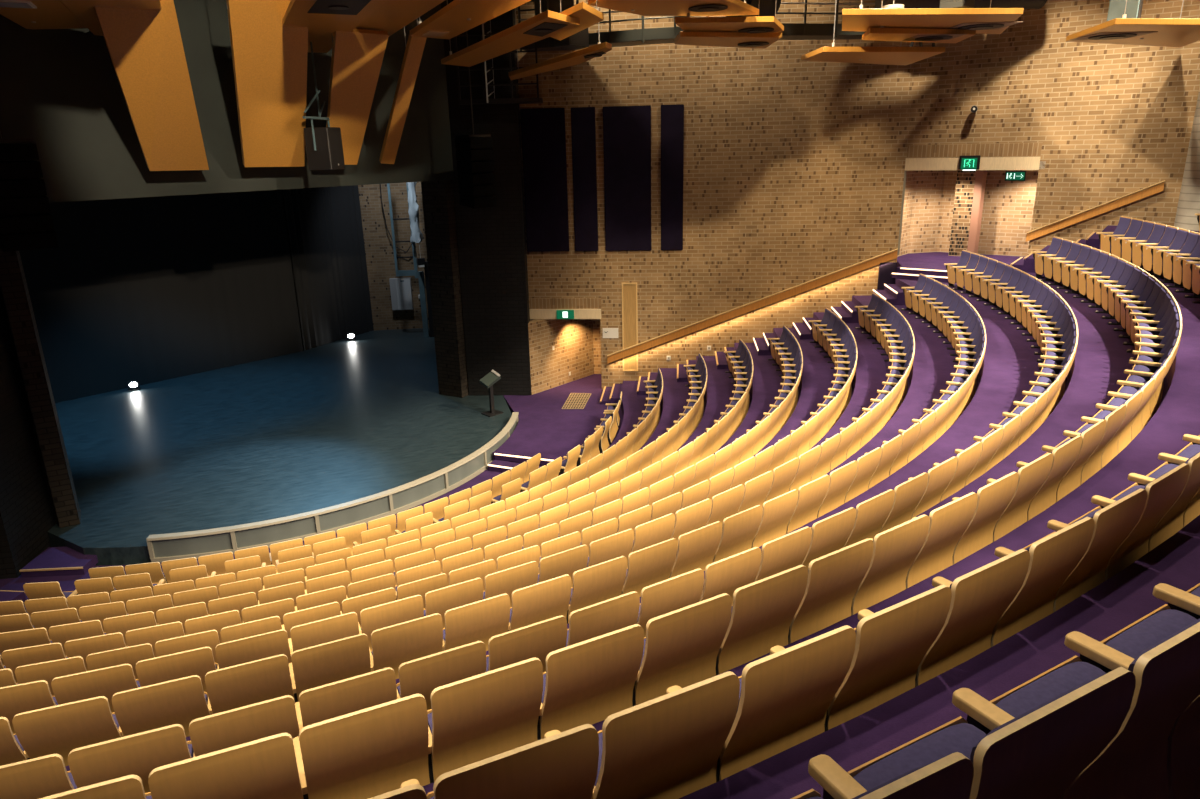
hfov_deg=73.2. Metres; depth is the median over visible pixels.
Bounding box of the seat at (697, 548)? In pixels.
[670,521,721,577]
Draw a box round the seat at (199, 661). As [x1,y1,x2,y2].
[135,647,218,692]
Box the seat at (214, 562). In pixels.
[198,552,233,575]
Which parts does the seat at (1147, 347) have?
armrest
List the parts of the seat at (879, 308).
seat panel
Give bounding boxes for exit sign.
[556,310,573,318]
[958,155,980,170]
[1005,171,1025,180]
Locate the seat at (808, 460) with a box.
[789,445,820,490]
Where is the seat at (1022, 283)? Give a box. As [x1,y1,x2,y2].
[997,271,1029,314]
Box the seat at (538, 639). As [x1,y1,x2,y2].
[486,615,566,672]
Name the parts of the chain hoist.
motor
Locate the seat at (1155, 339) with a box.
[1135,311,1181,343]
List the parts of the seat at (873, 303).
seat panel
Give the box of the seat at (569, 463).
[559,445,580,475]
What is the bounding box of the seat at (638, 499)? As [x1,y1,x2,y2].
[620,487,648,515]
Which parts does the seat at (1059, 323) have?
seat panel, armrest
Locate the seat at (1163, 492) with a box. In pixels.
[1068,463,1189,580]
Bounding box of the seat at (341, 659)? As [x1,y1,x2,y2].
[291,633,372,701]
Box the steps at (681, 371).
[677,360,695,381]
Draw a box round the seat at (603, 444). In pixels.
[588,416,611,453]
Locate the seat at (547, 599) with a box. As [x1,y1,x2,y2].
[509,574,571,630]
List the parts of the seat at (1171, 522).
seat panel, armrest, backrest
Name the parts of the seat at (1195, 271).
armrest, seat panel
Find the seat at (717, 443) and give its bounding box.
[706,415,727,453]
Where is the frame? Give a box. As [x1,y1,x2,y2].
[387,183,433,336]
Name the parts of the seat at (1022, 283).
seat panel, armrest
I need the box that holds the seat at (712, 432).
[696,424,717,459]
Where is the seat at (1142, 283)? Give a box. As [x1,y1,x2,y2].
[1108,271,1150,324]
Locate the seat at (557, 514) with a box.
[538,503,568,528]
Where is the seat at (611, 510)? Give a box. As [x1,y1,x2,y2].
[591,499,621,525]
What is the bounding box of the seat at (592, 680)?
[540,624,643,738]
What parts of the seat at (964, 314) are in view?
seat panel, armrest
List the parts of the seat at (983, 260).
seat panel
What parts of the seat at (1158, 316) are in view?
seat panel, armrest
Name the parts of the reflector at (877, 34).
mounting plate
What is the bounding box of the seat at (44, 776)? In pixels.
[0,754,76,798]
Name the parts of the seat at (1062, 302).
seat panel, armrest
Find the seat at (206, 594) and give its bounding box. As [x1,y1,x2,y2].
[173,586,218,614]
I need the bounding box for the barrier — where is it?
[146,412,518,562]
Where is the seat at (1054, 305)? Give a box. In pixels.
[1026,293,1061,341]
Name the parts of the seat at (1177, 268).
seat panel, armrest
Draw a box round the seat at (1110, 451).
[1076,391,1141,468]
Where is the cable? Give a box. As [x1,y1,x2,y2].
[380,184,411,252]
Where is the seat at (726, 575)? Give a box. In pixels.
[699,547,760,603]
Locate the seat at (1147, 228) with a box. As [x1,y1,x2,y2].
[1117,220,1154,261]
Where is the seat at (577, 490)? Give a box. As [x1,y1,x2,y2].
[566,478,588,504]
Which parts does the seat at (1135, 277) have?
seat panel, armrest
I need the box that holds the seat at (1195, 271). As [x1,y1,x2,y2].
[1184,261,1199,297]
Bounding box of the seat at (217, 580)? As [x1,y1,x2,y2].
[195,573,235,597]
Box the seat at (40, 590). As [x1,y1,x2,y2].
[23,582,78,606]
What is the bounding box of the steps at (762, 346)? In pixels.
[753,333,774,354]
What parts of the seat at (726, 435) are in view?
backrest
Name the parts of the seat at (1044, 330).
armrest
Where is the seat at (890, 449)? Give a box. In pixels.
[864,435,902,488]
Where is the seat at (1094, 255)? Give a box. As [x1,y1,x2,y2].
[1064,248,1100,293]
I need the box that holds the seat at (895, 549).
[852,514,929,614]
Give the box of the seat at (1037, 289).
[1010,279,1043,324]
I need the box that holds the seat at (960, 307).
[938,296,966,337]
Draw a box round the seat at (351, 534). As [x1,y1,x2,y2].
[336,523,366,555]
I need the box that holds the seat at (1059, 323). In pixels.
[1034,303,1070,354]
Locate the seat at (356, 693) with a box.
[299,667,399,726]
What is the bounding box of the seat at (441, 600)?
[424,578,482,627]
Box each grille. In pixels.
[0,2,31,7]
[0,145,37,158]
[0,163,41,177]
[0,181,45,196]
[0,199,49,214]
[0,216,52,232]
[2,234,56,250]
[328,129,344,167]
[425,32,446,35]
[470,138,491,147]
[471,150,492,159]
[472,162,493,171]
[473,174,494,183]
[474,186,495,195]
[475,197,495,207]
[548,0,573,12]
[570,28,588,45]
[964,0,974,6]
[1137,0,1142,17]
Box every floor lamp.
[127,380,139,391]
[347,332,355,340]
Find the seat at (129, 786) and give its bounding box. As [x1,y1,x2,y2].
[39,775,151,798]
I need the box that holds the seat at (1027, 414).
[984,402,1035,458]
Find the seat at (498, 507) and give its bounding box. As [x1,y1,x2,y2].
[479,500,504,527]
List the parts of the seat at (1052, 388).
armrest, backrest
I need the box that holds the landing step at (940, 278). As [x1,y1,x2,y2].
[892,272,948,281]
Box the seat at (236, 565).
[225,555,265,581]
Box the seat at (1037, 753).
[847,667,1135,798]
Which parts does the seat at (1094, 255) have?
seat panel, armrest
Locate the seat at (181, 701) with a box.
[112,675,212,736]
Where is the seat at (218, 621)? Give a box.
[185,610,240,642]
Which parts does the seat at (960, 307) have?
seat panel, armrest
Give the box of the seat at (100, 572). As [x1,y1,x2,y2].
[88,566,125,587]
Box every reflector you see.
[0,0,86,28]
[60,0,161,35]
[94,0,208,170]
[226,0,307,166]
[282,0,386,52]
[326,29,388,164]
[355,0,444,35]
[379,20,426,163]
[410,0,530,38]
[441,0,579,66]
[509,7,611,79]
[540,0,603,40]
[588,0,758,15]
[674,0,781,48]
[675,5,783,32]
[801,2,945,64]
[842,0,1023,33]
[862,0,975,42]
[1066,0,1199,46]
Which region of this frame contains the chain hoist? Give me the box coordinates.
[416,243,424,266]
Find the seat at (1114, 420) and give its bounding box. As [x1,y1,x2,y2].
[1055,404,1125,483]
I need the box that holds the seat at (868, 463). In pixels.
[845,447,881,502]
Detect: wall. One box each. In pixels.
[0,249,80,527]
[0,285,59,526]
[0,296,55,578]
[281,190,300,327]
[358,182,428,330]
[421,92,468,397]
[441,0,531,395]
[515,0,915,388]
[528,319,593,394]
[593,319,600,373]
[897,170,915,256]
[906,0,1199,255]
[908,170,944,252]
[937,170,1038,256]
[948,170,975,255]
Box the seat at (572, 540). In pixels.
[538,531,580,572]
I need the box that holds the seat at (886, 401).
[859,392,891,436]
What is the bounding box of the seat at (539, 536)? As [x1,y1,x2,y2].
[522,523,558,555]
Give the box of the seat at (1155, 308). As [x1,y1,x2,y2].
[1123,286,1168,345]
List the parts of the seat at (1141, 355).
armrest, backrest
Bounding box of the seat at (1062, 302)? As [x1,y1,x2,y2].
[1030,298,1066,347]
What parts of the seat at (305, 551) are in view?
backrest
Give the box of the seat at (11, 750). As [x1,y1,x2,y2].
[0,717,29,765]
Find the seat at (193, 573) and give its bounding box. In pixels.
[169,565,215,588]
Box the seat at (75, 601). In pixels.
[67,592,110,618]
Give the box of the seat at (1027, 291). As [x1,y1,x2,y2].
[1004,275,1036,318]
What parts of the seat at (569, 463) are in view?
backrest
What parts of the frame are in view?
post, post, post, post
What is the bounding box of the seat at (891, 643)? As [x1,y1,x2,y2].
[826,585,951,730]
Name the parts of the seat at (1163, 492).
seat panel, armrest, backrest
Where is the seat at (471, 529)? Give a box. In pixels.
[455,518,485,545]
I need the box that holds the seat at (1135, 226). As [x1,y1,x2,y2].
[1107,218,1143,257]
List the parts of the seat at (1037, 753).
seat panel, armrest, backrest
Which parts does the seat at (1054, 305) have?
seat panel, armrest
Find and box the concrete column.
[1174,88,1199,230]
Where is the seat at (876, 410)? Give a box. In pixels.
[852,401,882,447]
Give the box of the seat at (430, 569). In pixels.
[395,561,440,599]
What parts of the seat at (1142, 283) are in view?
seat panel, armrest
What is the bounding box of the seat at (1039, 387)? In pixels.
[1029,361,1070,414]
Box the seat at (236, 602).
[208,592,259,623]
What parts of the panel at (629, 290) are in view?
frame, frame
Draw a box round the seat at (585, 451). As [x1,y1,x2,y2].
[577,434,594,466]
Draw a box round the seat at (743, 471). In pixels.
[729,456,755,488]
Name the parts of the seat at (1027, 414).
armrest, backrest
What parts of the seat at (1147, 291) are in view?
seat panel, armrest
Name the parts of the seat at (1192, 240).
seat panel, armrest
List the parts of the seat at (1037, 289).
seat panel, armrest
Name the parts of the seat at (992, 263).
seat panel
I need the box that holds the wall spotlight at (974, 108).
[970,105,977,112]
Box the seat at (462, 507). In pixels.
[433,500,468,528]
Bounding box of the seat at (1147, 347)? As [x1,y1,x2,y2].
[1134,319,1181,385]
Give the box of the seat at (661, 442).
[651,432,667,464]
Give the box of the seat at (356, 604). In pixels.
[342,588,395,627]
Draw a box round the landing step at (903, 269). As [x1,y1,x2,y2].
[900,267,947,275]
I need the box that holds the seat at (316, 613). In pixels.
[283,602,341,638]
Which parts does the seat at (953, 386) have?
armrest, backrest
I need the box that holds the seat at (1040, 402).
[998,391,1047,446]
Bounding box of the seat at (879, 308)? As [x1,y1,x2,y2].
[861,297,885,333]
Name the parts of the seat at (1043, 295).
seat panel, armrest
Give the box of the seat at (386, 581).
[348,573,396,599]
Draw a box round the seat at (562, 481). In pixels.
[550,472,569,493]
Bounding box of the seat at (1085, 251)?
[1056,245,1091,288]
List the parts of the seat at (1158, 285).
seat panel, armrest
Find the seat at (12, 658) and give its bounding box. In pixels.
[1,642,67,682]
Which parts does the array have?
flying frame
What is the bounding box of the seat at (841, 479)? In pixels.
[818,460,857,517]
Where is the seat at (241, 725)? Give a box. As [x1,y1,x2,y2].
[189,695,302,756]
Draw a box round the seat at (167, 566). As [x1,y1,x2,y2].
[161,557,197,582]
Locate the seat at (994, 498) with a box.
[952,472,1018,564]
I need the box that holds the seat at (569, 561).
[537,545,587,586]
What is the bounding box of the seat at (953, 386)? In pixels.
[946,364,979,411]
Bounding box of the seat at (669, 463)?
[657,451,678,481]
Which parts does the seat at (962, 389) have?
armrest, backrest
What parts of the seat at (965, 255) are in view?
seat panel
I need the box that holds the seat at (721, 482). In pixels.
[706,468,733,500]
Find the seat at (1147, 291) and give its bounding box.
[1113,275,1157,331]
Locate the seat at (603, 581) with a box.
[568,556,626,622]
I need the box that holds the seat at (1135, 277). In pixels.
[1101,266,1143,318]
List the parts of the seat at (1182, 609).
seat panel, armrest, backrest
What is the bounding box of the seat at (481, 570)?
[449,559,495,590]
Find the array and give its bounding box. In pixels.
[455,31,496,208]
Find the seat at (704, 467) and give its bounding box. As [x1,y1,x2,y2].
[691,454,714,485]
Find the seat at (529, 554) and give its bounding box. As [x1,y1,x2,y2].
[496,545,539,571]
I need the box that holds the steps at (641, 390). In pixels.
[637,372,657,394]
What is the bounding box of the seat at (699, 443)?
[688,432,706,466]
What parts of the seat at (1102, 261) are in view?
seat panel, armrest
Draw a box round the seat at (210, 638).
[155,630,219,663]
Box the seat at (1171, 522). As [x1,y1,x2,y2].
[1111,452,1199,551]
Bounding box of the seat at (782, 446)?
[767,435,790,471]
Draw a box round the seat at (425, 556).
[394,548,433,584]
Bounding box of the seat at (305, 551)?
[275,545,313,570]
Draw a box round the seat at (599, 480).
[587,468,608,494]
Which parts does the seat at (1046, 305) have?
seat panel, armrest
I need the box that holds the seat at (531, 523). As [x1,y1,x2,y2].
[506,514,538,538]
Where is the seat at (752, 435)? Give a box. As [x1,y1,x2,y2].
[735,425,759,462]
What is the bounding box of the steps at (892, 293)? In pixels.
[873,284,905,304]
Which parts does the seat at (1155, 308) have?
seat panel, armrest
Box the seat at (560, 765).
[427,724,598,798]
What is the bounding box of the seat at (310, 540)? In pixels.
[304,531,335,552]
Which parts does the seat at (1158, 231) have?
seat panel, armrest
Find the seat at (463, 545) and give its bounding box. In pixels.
[434,537,471,571]
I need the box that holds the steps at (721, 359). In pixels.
[715,347,734,368]
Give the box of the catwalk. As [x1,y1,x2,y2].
[518,0,875,50]
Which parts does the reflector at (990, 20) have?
mounting plate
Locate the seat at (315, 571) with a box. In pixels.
[306,559,345,579]
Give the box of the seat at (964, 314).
[942,301,970,343]
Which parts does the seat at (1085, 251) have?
seat panel, armrest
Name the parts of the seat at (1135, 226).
seat panel, armrest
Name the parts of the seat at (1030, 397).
armrest, backrest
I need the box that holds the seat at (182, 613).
[156,602,208,634]
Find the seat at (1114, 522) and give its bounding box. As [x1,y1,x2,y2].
[1023,488,1146,612]
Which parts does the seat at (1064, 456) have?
armrest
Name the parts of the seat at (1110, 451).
armrest, backrest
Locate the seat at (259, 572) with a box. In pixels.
[237,565,277,586]
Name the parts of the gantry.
post, rail, post, rail, rail, post, rail, post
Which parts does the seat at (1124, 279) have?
seat panel, armrest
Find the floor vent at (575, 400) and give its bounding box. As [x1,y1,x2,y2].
[562,393,590,408]
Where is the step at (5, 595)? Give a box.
[0,590,25,604]
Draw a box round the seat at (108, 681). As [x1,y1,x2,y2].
[51,664,140,712]
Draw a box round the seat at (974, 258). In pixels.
[952,252,979,289]
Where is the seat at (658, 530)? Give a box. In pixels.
[631,513,674,552]
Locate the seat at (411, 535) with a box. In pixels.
[387,529,419,546]
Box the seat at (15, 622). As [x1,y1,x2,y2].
[0,613,34,632]
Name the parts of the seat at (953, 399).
armrest, backrest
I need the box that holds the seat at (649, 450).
[638,441,655,471]
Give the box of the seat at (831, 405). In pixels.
[807,397,836,438]
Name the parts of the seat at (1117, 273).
seat panel, armrest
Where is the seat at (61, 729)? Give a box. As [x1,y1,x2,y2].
[12,696,123,765]
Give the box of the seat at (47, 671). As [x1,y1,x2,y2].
[15,656,88,695]
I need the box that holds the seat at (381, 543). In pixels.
[352,538,386,559]
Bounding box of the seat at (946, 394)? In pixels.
[939,372,974,420]
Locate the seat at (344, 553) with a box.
[315,548,351,569]
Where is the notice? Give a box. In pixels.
[603,328,617,337]
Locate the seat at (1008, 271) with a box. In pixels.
[983,264,1014,304]
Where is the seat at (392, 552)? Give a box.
[384,539,420,570]
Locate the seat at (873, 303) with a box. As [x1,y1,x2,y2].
[855,293,879,328]
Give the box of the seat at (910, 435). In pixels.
[883,423,920,475]
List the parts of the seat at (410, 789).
armrest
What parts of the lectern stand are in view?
post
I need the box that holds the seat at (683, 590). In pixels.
[636,568,703,636]
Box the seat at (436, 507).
[424,497,448,519]
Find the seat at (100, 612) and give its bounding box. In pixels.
[78,601,128,631]
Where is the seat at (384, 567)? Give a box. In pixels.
[351,560,393,582]
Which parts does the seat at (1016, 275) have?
seat panel, armrest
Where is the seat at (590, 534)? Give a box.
[580,518,617,555]
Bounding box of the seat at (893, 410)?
[876,374,905,418]
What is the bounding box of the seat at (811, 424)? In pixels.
[790,415,817,457]
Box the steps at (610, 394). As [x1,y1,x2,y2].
[600,383,621,403]
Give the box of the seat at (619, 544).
[586,529,633,567]
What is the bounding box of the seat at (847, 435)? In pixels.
[825,422,856,470]
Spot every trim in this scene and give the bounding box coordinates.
[529,309,600,318]
[530,298,601,308]
[897,170,906,254]
[905,157,1039,169]
[907,142,1041,157]
[967,170,986,253]
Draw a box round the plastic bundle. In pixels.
[406,182,422,242]
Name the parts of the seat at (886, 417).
armrest, backrest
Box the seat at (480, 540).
[472,526,506,558]
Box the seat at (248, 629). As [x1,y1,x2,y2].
[220,616,284,642]
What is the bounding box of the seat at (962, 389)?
[931,381,967,430]
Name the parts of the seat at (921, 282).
seat panel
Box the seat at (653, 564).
[621,538,676,596]
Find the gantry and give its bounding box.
[454,33,542,103]
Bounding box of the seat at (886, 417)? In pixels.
[868,383,899,427]
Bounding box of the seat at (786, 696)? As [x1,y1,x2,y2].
[719,625,855,780]
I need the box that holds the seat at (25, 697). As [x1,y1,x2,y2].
[0,680,57,733]
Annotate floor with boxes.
[0,469,501,599]
[24,328,623,610]
[65,278,1068,770]
[422,245,1199,794]
[609,381,662,447]
[638,368,705,450]
[677,356,751,450]
[679,225,1199,798]
[714,343,800,453]
[732,263,1167,604]
[754,328,853,456]
[808,312,910,450]
[825,295,979,474]
[896,252,1023,271]
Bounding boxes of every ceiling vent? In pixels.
[0,0,36,7]
[422,30,448,35]
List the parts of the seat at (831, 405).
backrest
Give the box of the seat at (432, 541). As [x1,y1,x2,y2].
[421,529,454,558]
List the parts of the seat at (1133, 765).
seat panel, armrest, backrest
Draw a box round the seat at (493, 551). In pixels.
[483,535,522,570]
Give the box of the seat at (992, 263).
[968,258,997,296]
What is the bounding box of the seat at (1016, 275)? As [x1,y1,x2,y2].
[991,268,1021,309]
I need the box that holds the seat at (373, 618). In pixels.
[360,595,423,649]
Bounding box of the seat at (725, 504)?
[706,484,743,524]
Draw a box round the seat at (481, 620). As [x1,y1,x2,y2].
[443,593,509,650]
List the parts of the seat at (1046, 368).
armrest, backrest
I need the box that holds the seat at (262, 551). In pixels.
[234,545,271,565]
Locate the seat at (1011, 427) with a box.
[973,415,1020,472]
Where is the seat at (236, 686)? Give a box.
[205,654,297,713]
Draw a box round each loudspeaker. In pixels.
[303,42,344,169]
[534,0,573,15]
[554,28,588,48]
[939,0,974,7]
[1106,0,1142,21]
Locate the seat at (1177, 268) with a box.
[1165,237,1199,287]
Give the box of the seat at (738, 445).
[725,434,746,470]
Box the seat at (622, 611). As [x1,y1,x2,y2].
[566,591,639,646]
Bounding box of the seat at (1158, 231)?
[1128,223,1166,269]
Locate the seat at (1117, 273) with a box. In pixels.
[1088,258,1127,307]
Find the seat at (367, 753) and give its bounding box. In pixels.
[299,694,433,798]
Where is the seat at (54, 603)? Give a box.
[24,597,69,616]
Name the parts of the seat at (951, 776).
seat panel, armrest, backrest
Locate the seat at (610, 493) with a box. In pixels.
[594,482,619,508]
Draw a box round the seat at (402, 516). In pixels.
[396,506,423,534]
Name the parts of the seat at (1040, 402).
armrest, backrest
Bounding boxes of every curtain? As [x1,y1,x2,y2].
[19,190,302,402]
[282,185,373,349]
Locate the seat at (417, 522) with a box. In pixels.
[395,512,432,533]
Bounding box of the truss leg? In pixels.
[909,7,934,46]
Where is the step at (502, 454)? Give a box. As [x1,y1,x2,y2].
[494,449,560,465]
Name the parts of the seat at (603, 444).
backrest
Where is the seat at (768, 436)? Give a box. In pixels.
[756,407,779,445]
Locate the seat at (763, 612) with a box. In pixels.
[717,565,807,674]
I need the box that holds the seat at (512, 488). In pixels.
[491,478,521,504]
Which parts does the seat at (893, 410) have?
armrest, backrest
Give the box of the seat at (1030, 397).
[1021,370,1064,424]
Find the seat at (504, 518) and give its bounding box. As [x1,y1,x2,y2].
[486,508,515,530]
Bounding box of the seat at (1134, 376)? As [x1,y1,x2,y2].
[1124,345,1176,417]
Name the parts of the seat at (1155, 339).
armrest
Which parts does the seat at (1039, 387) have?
armrest, backrest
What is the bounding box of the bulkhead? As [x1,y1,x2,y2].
[877,262,896,289]
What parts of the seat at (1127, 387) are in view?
armrest, backrest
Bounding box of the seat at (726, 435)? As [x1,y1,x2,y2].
[712,407,735,445]
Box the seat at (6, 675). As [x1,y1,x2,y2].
[0,668,17,687]
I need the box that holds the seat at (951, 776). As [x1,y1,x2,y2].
[791,752,973,798]
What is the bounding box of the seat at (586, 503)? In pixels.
[567,492,595,518]
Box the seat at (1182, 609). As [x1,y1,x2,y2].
[1101,583,1199,798]
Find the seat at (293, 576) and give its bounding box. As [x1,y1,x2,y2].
[263,568,306,589]
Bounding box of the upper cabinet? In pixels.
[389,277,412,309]
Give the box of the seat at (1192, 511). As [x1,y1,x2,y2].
[1146,453,1199,526]
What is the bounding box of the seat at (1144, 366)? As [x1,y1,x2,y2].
[1129,336,1180,409]
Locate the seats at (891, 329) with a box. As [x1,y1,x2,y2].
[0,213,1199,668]
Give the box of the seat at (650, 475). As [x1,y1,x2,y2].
[638,461,661,490]
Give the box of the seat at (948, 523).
[906,492,977,588]
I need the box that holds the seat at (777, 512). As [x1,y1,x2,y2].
[752,489,797,547]
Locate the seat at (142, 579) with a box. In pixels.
[113,573,164,595]
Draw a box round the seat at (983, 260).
[960,255,988,293]
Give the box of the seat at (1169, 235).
[1138,225,1178,273]
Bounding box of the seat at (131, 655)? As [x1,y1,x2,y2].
[86,643,154,678]
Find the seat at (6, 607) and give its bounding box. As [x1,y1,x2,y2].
[0,600,32,624]
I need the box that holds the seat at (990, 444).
[955,428,1002,486]
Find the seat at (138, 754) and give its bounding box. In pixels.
[68,724,194,792]
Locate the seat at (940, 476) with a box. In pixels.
[908,457,956,518]
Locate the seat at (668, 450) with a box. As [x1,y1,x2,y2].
[658,424,677,458]
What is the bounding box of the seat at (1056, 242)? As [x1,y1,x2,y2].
[1031,236,1062,277]
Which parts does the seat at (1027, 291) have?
seat panel, armrest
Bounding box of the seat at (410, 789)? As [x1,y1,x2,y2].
[369,779,426,798]
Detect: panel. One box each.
[520,108,568,251]
[571,107,597,250]
[603,105,651,250]
[622,283,637,370]
[661,104,683,249]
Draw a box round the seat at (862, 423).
[840,411,870,458]
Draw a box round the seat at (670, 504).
[650,492,681,520]
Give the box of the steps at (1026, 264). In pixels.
[1010,251,1036,272]
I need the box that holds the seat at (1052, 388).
[1011,380,1057,434]
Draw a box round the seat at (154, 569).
[125,562,166,583]
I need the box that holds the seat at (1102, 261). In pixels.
[1072,251,1109,297]
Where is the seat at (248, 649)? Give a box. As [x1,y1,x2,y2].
[215,629,292,668]
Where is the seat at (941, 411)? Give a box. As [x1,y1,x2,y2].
[911,401,948,450]
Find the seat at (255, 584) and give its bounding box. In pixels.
[219,578,264,603]
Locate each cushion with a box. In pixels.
[14,735,28,759]
[63,592,72,597]
[67,772,76,788]
[112,714,118,728]
[188,744,193,757]
[428,712,431,732]
[486,657,488,671]
[521,481,528,487]
[541,674,545,703]
[595,732,602,785]
[639,639,645,668]
[806,796,822,798]
[852,765,926,798]
[853,723,985,790]
[867,294,878,309]
[873,298,884,313]
[877,394,885,399]
[914,274,926,289]
[921,278,933,293]
[928,281,940,297]
[931,404,940,409]
[935,285,947,301]
[940,394,950,400]
[941,289,953,306]
[947,293,959,310]
[947,385,958,391]
[953,297,965,315]
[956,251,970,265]
[958,302,970,320]
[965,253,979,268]
[970,678,1096,762]
[974,256,987,271]
[982,259,996,275]
[991,262,1004,278]
[995,661,1106,717]
[999,265,1013,282]
[1000,418,1012,425]
[1006,269,1020,286]
[1012,406,1025,413]
[1014,272,1028,290]
[1021,276,1035,295]
[1022,396,1036,403]
[1028,280,1042,299]
[1030,386,1045,392]
[1034,285,1048,304]
[1037,376,1051,383]
[1040,289,1054,310]
[1041,368,1054,373]
[1045,294,1060,315]
[1046,237,1061,253]
[1046,351,1057,356]
[1050,299,1064,321]
[1054,305,1068,327]
[1055,240,1071,257]
[1056,438,1072,447]
[1057,310,1072,334]
[1059,345,1074,372]
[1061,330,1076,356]
[1065,243,1081,260]
[1074,246,1090,263]
[1074,509,1100,522]
[1077,424,1093,432]
[1083,249,1099,267]
[1092,252,1108,271]
[1094,410,1110,419]
[1100,256,1117,275]
[1105,609,1196,658]
[1107,398,1125,406]
[1109,259,1125,280]
[1112,217,1130,234]
[1113,485,1144,500]
[1116,263,1134,284]
[1117,292,1124,319]
[1118,386,1137,394]
[1124,219,1142,236]
[1124,267,1141,289]
[1127,375,1145,383]
[1128,619,1199,671]
[1131,272,1148,295]
[1133,365,1150,372]
[1135,222,1153,239]
[1136,316,1146,319]
[1137,277,1155,300]
[1137,355,1153,361]
[1138,323,1149,326]
[1140,330,1152,334]
[1140,346,1154,351]
[1141,338,1154,343]
[1143,282,1161,307]
[1146,224,1165,242]
[1148,287,1167,313]
[1148,464,1178,478]
[1153,293,1171,320]
[1156,299,1175,327]
[1157,227,1176,246]
[1157,338,1177,369]
[1158,306,1177,335]
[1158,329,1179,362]
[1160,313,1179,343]
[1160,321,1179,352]
[1168,229,1188,249]
[1177,444,1199,457]
[1178,232,1199,253]
[1189,237,1199,257]
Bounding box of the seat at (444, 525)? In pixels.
[420,519,449,548]
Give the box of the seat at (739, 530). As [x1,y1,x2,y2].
[713,505,762,562]
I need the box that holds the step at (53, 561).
[19,546,97,577]
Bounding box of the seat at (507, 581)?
[483,561,537,607]
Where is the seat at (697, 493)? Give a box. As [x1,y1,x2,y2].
[680,480,709,509]
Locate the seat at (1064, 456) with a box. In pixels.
[1016,435,1081,520]
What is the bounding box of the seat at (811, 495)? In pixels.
[787,474,829,532]
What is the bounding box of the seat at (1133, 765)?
[989,619,1199,798]
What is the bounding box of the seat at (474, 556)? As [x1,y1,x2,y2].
[441,548,482,585]
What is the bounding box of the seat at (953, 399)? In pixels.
[919,391,958,439]
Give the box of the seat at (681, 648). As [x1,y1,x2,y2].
[635,593,731,705]
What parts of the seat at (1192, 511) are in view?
seat panel, armrest, backrest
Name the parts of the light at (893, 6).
dish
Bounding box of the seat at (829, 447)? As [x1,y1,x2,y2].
[811,433,840,480]
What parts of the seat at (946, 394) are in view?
armrest, backrest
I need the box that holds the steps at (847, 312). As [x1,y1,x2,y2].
[831,301,858,322]
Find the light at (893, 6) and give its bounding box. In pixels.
[882,0,903,8]
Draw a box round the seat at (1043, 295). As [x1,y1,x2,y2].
[1016,283,1050,329]
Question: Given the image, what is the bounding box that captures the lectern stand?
[479,370,503,416]
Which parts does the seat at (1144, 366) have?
armrest, backrest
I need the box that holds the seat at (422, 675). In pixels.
[396,641,485,709]
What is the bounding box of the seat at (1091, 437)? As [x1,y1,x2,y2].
[1039,419,1105,501]
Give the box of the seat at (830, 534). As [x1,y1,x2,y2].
[801,507,855,568]
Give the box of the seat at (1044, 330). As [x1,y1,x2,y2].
[1037,309,1073,361]
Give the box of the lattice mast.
[482,21,494,102]
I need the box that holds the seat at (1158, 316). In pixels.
[1126,292,1173,352]
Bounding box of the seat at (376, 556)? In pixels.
[346,549,383,582]
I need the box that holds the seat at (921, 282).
[901,274,926,309]
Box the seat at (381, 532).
[353,525,390,546]
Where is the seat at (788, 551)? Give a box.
[754,526,811,581]
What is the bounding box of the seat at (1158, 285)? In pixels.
[1118,280,1163,337]
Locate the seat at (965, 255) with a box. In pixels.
[944,250,970,286]
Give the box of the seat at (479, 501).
[468,491,491,511]
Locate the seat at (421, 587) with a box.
[397,573,447,608]
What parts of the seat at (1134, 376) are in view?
armrest, backrest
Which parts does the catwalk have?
post, post, post, rail, rail, post, post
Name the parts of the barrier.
post, post, post, rail, post, post, post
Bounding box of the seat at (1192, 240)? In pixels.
[1158,231,1199,282]
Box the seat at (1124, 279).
[1095,262,1135,313]
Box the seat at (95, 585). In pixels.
[74,577,115,602]
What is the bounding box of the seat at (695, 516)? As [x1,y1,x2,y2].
[671,498,711,548]
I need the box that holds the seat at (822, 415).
[801,406,827,448]
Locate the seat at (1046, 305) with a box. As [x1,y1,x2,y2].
[1021,288,1056,335]
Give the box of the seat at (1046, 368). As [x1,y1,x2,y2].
[1038,344,1076,400]
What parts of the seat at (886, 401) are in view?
backrest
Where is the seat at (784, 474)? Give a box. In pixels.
[764,458,798,501]
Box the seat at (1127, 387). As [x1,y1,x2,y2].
[1117,355,1171,428]
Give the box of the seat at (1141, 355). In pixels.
[1132,327,1181,397]
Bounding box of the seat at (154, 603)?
[126,594,174,623]
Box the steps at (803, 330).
[793,317,814,339]
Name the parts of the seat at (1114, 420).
armrest, backrest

